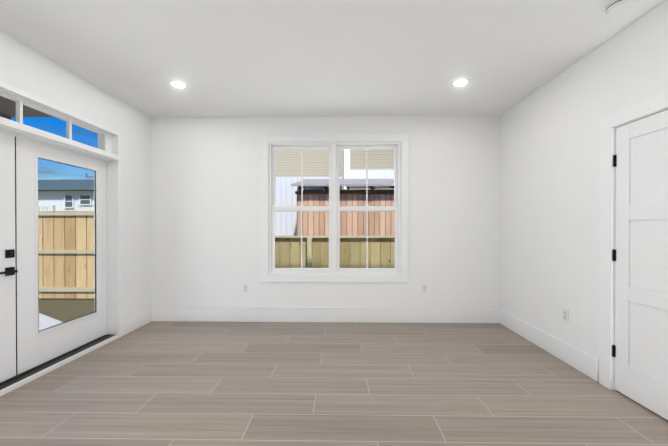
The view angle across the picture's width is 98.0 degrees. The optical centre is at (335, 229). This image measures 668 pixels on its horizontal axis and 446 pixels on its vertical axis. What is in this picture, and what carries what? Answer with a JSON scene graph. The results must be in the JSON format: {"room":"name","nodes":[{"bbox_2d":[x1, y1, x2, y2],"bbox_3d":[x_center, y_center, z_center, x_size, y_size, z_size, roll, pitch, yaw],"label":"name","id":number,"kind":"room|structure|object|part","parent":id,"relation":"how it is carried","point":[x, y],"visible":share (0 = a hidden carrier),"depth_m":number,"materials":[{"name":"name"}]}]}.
{"room":"empty living room","nodes":[
{"label":"empty living room","id":0,"kind":"room"},
{"bbox_2d":[0,30,151,319],"bbox_3d":[-2.618,-0.111,0.325,0.160,2.740,7.170,0,0,1],"label":"wall","id":1,"kind":"structure","parent":0,"point":[26,68],"depth_m":3.39,"materials":[{"name":"paint"}]},
{"bbox_2d":[0,334,114,389],"bbox_3d":[-2.606,1.225,2.382,0.186,0.047,1.870,0,0,1],"label":"french door sill","id":2,"kind":"structure","parent":1,"relation":"attached to","point":[23,375],"depth_m":2.61,"materials":[{"name":"brown metal"}]},
{"bbox_2d":[0,91,117,334],"bbox_3d":[-2.590,0.092,2.376,0.160,2.311,1.928,0,0,1],"label":"french door","id":3,"kind":"structure","parent":1,"relation":"in","point":[107,142],"depth_m":3.12,"materials":[{"name":"paint"}]},
{"bbox_3d":[-2.594,0.268,2.292,0.052,0.208,0.136,0,0,1],"label":"handle","id":4,"kind":"part","parent":3,"relation":"part of","materials":[{"name":"black metal"}]},
{"bbox_2d":[15,137,16,374],"bbox_3d":[-2.631,0.215,2.377,0.026,1.966,1.870,0,0,1],"label":"seal","id":5,"kind":"object","parent":3,"relation":"attached to","point":[16,254],"visible":0.27,"depth_m":2.38,"materials":[{"name":"black rubber"}]},
{"bbox_2d":[0,132,106,382],"bbox_3d":[-2.638,0.218,2.377,0.051,1.964,1.864,0,0,1],"label":"door leaf","id":6,"kind":"structure","parent":3,"relation":"attached to","point":[35,347],"depth_m":2.48,"materials":[{"name":"paint"}]},
{"bbox_2d":[38,157,95,331],"bbox_3d":[-2.631,0.138,2.387,0.009,1.540,1.554,0,0,1],"label":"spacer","id":7,"kind":"object","parent":6,"relation":"attached to","point":[95,237],"visible":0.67,"depth_m":3.16,"materials":[{"name":"clear glass"}]},
{"bbox_2d":[0,334,117,396],"bbox_3d":[-2.506,1.227,2.381,0.014,0.043,1.870,0,0,1],"label":"french door sill nose","id":8,"kind":"object","parent":1,"relation":"attached to","point":[10,388],"visible":1,"depth_m":2.56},
{"bbox_2d":[0,81,121,337],"bbox_3d":[-2.497,0.072,2.360,0.024,2.352,1.980,0,0,1],"label":"door frame","id":9,"kind":"structure","parent":1,"relation":"attached to","point":[36,131],"depth_m":2.90,"materials":[{"name":"paint"}]},
{"bbox_2d":[122,308,153,335],"bbox_3d":[-2.485,1.149,3.620,0.020,0.185,0.525,0,0,1],"label":"baseboard","id":10,"kind":"structure","parent":1,"relation":"attached to","point":[136,321],"depth_m":3.62,"materials":[{"name":"paint"}]},
{"bbox_2d":[151,116,499,308],"bbox_3d":[-0.176,-0.130,3.956,4.940,2.740,0.160,0,0,1],"label":"wall","id":11,"kind":"structure","parent":0,"point":[205,212],"depth_m":3.88,"materials":[{"name":"paint"}]},
{"bbox_2d":[243,284,247,292],"bbox_3d":[-1.212,0.791,3.891,0.070,0.115,0.008,0,0,1],"label":"electrical outlet","id":12,"kind":"object","parent":11,"relation":"attached to","point":[245,288],"visible":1,"depth_m":3.89,"materials":[{"name":"white plastic"}]},
{"bbox_2d":[154,308,497,322],"bbox_3d":[-0.157,1.148,3.872,4.668,0.185,0.020,0,0,1],"label":"baseboard","id":13,"kind":"structure","parent":11,"relation":"attached to","point":[373,315],"depth_m":3.87,"materials":[{"name":"paint"}]},
{"bbox_2d":[261,134,408,281],"bbox_3d":[-0.018,-0.278,3.916,1.969,1.966,0.125,0,0,1],"label":"window","id":14,"kind":"structure","parent":11,"relation":"in","point":[334,141],"depth_m":3.87,"materials":[{"name":"paint"}]},
{"bbox_3d":[-0.018,-0.278,3.926,1.701,1.709,0.082,0,0,1],"label":"back window sash","id":15,"kind":"part","parent":14,"relation":"part of","materials":[{"name":"white plastic"}]},
{"bbox_3d":[-0.018,-0.283,3.929,1.619,1.616,0.048,0,0,1],"label":"glass","id":16,"kind":"part","parent":14,"relation":"part of","materials":[{"name":"clear glass"}]},
{"bbox_2d":[422,284,426,292],"bbox_3d":[1.175,0.791,3.857,0.070,0.115,0.008,0,0,1],"label":"electrical outlet","id":17,"kind":"object","parent":11,"relation":"attached to","point":[424,288],"visible":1,"depth_m":3.85,"materials":[{"name":"white plastic"}]},
{"bbox_2d":[0,0,664,117],"bbox_3d":[-0.228,-1.541,0.284,4.940,0.120,7.490,0,0,1],"label":"ceiling","id":18,"kind":"structure","parent":0,"point":[287,58],"depth_m":2.41,"materials":[{"name":"paint"}]},
{"bbox_2d":[169,80,187,88],"bbox_3d":[-1.627,-1.493,2.999,0.176,0.005,0.176,0,0,1],"label":"recessed light","id":19,"kind":"object","parent":18,"relation":"in","point":[172,85],"visible":1,"depth_m":2.99,"materials":[{"name":"white plastic"}]},
{"bbox_2d":[451,78,469,86],"bbox_3d":[1.271,-1.492,2.958,0.176,0.005,0.176,0,0,1],"label":"recessed light","id":20,"kind":"object","parent":18,"relation":"in","point":[466,79],"visible":1,"depth_m":2.95,"materials":[{"name":"white plastic"}]},
{"bbox_2d":[606,0,634,15],"bbox_3d":[1.875,-1.468,1.917,0.140,0.042,0.140,0,0,1],"label":"smoke detector","id":21,"kind":"object","parent":18,"relation":"attached to","point":[616,7],"visible":1,"depth_m":1.90,"materials":[{"name":"white plastic"}]},
{"bbox_2d":[0,321,667,445],"bbox_3d":[-0.228,1.319,0.299,4.940,0.120,7.490,0,0,1],"label":"floor","id":22,"kind":"structure","parent":0,"point":[158,383],"depth_m":2.21,"materials":[{"name":"tile"}]},
{"bbox_2d":[500,0,667,380],"bbox_3d":[2.182,-0.111,0.257,0.120,2.740,7.170,0,0,1],"label":"wall","id":23,"kind":"structure","parent":0,"point":[549,201],"depth_m":2.71,"materials":[{"name":"paint"}]},
{"bbox_2d":[498,309,598,380],"bbox_3d":[2.156,1.152,3.096,0.020,0.185,1.440,0,0,1],"label":"baseboard","id":24,"kind":"structure","parent":23,"relation":"attached to","point":[579,360],"depth_m":2.85,"materials":[{"name":"paint"}]},
{"bbox_2d":[563,308,568,321],"bbox_3d":[2.152,0.804,2.722,0.008,0.115,0.070,0,0,1],"label":"electrical outlet","id":25,"kind":"object","parent":23,"relation":"attached to","point":[566,315],"visible":1,"depth_m":2.71,"materials":[{"name":"white plastic"}]},
{"bbox_2d":[599,91,667,389],"bbox_3d":[2.195,0.182,1.835,0.137,2.138,1.027,0,0,1],"label":"door frame","id":26,"kind":"structure","parent":23,"relation":"attached to","point":[609,123],"depth_m":2.26,"materials":[{"name":"paint"}]},
{"bbox_2d":[612,109,667,419],"bbox_3d":[2.142,0.232,1.843,0.087,2.018,0.822,0,0,1],"label":"door","id":27,"kind":"structure","parent":23,"relation":"in","point":[641,297],"depth_m":2.05,"materials":[{"name":"paint"}]},
{"bbox_3d":[2.124,0.209,1.863,0.052,1.559,0.781,0,0,1],"label":"right door hardware","id":28,"kind":"part","parent":27,"relation":"part of","materials":[{"name":"black metal"}]},
{"label":"outside","id":29,"kind":"structure","parent":0,"visible":0},
{"bbox_2d":[39,298,93,321],"bbox_3d":[-2.190,1.462,24.945,120.000,0.200,110.000,0,0,1],"label":"ground","id":30,"kind":"structure","parent":29,"point":[74,305],"depth_m":5.42,"materials":[{"name":"brown soil"}]},
{"bbox_2d":[39,313,62,330],"bbox_3d":[-4.103,1.447,2.664,2.805,0.160,4.790,0,0,1],"label":"ground","id":31,"kind":"structure","parent":30,"relation":"on","point":[47,323],"depth_m":4.27,"materials":[{"name":"concrete"}]},
{"bbox_2d":[0,113,10,119],"bbox_3d":[-3.373,0.116,2.832,0.260,2.500,0.260,0,0,1],"label":"porch post","id":32,"kind":"object","parent":31,"relation":"on","point":[4,115],"depth_m":2.87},
{"bbox_2d":[0,96,53,116],"bbox_3d":[-3.350,-1.198,1.645,1.338,0.140,2.600,0,0,1],"label":"porch roof","id":33,"kind":"structure","parent":32,"relation":"on","point":[6,104],"depth_m":2.77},
{"bbox_2d":[38,211,93,298],"bbox_3d":[-7.309,0.539,5.955,10.300,1.842,0.148,0,0,1],"label":"fence","id":34,"kind":"object","parent":30,"relation":"on","point":[84,222],"depth_m":5.98,"materials":[{"name":"brown wood"}]},
{"bbox_2d":[38,173,93,210],"bbox_3d":[-17.012,-1.027,19.916,19.500,4.830,9.250,0,0,1],"label":"house","id":35,"kind":"structure","parent":30,"relation":"on","point":[67,191],"depth_m":16.11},
{"bbox_3d":[-14.792,-0.258,15.668,6.260,3.336,0.809,0,0,1],"label":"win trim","id":36,"kind":"part","parent":35,"relation":"part of","materials":[{"name":"white paint"}]},
{"bbox_2d":[275,177,341,235],"bbox_3d":[-3.078,-0.184,11.648,6.600,3.230,3.400,0,0,1],"label":"barn","id":37,"kind":"object","parent":30,"relation":"on","point":[285,186],"depth_m":9.92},
{"bbox_2d":[275,236,394,267],"bbox_3d":[2.296,0.797,5.836,8.890,1.327,0.180,0,0,1],"label":"fence","id":38,"kind":"object","parent":30,"relation":"on","point":[350,246],"depth_m":5.90,"materials":[{"name":"brown wood"}]},
{"bbox_2d":[276,149,393,189],"bbox_3d":[2.710,-2.716,17.803,18.000,8.230,8.100,0,0,1],"label":"house","id":39,"kind":"structure","parent":30,"relation":"on","point":[348,169],"depth_m":13.88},
{"bbox_3d":[6.013,-2.695,13.756,11.280,8.230,0.099,0,0,1],"label":"trim","id":40,"kind":"part","parent":39,"relation":"part of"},
{"bbox_2d":[291,179,394,235],"bbox_3d":[1.690,-0.122,8.305,5.470,3.140,2.950,0,0,1],"label":"shed","id":41,"kind":"object","parent":30,"relation":"on","point":[348,195],"depth_m":7.10,"materials":[{"name":"brown wood"}]}
]}

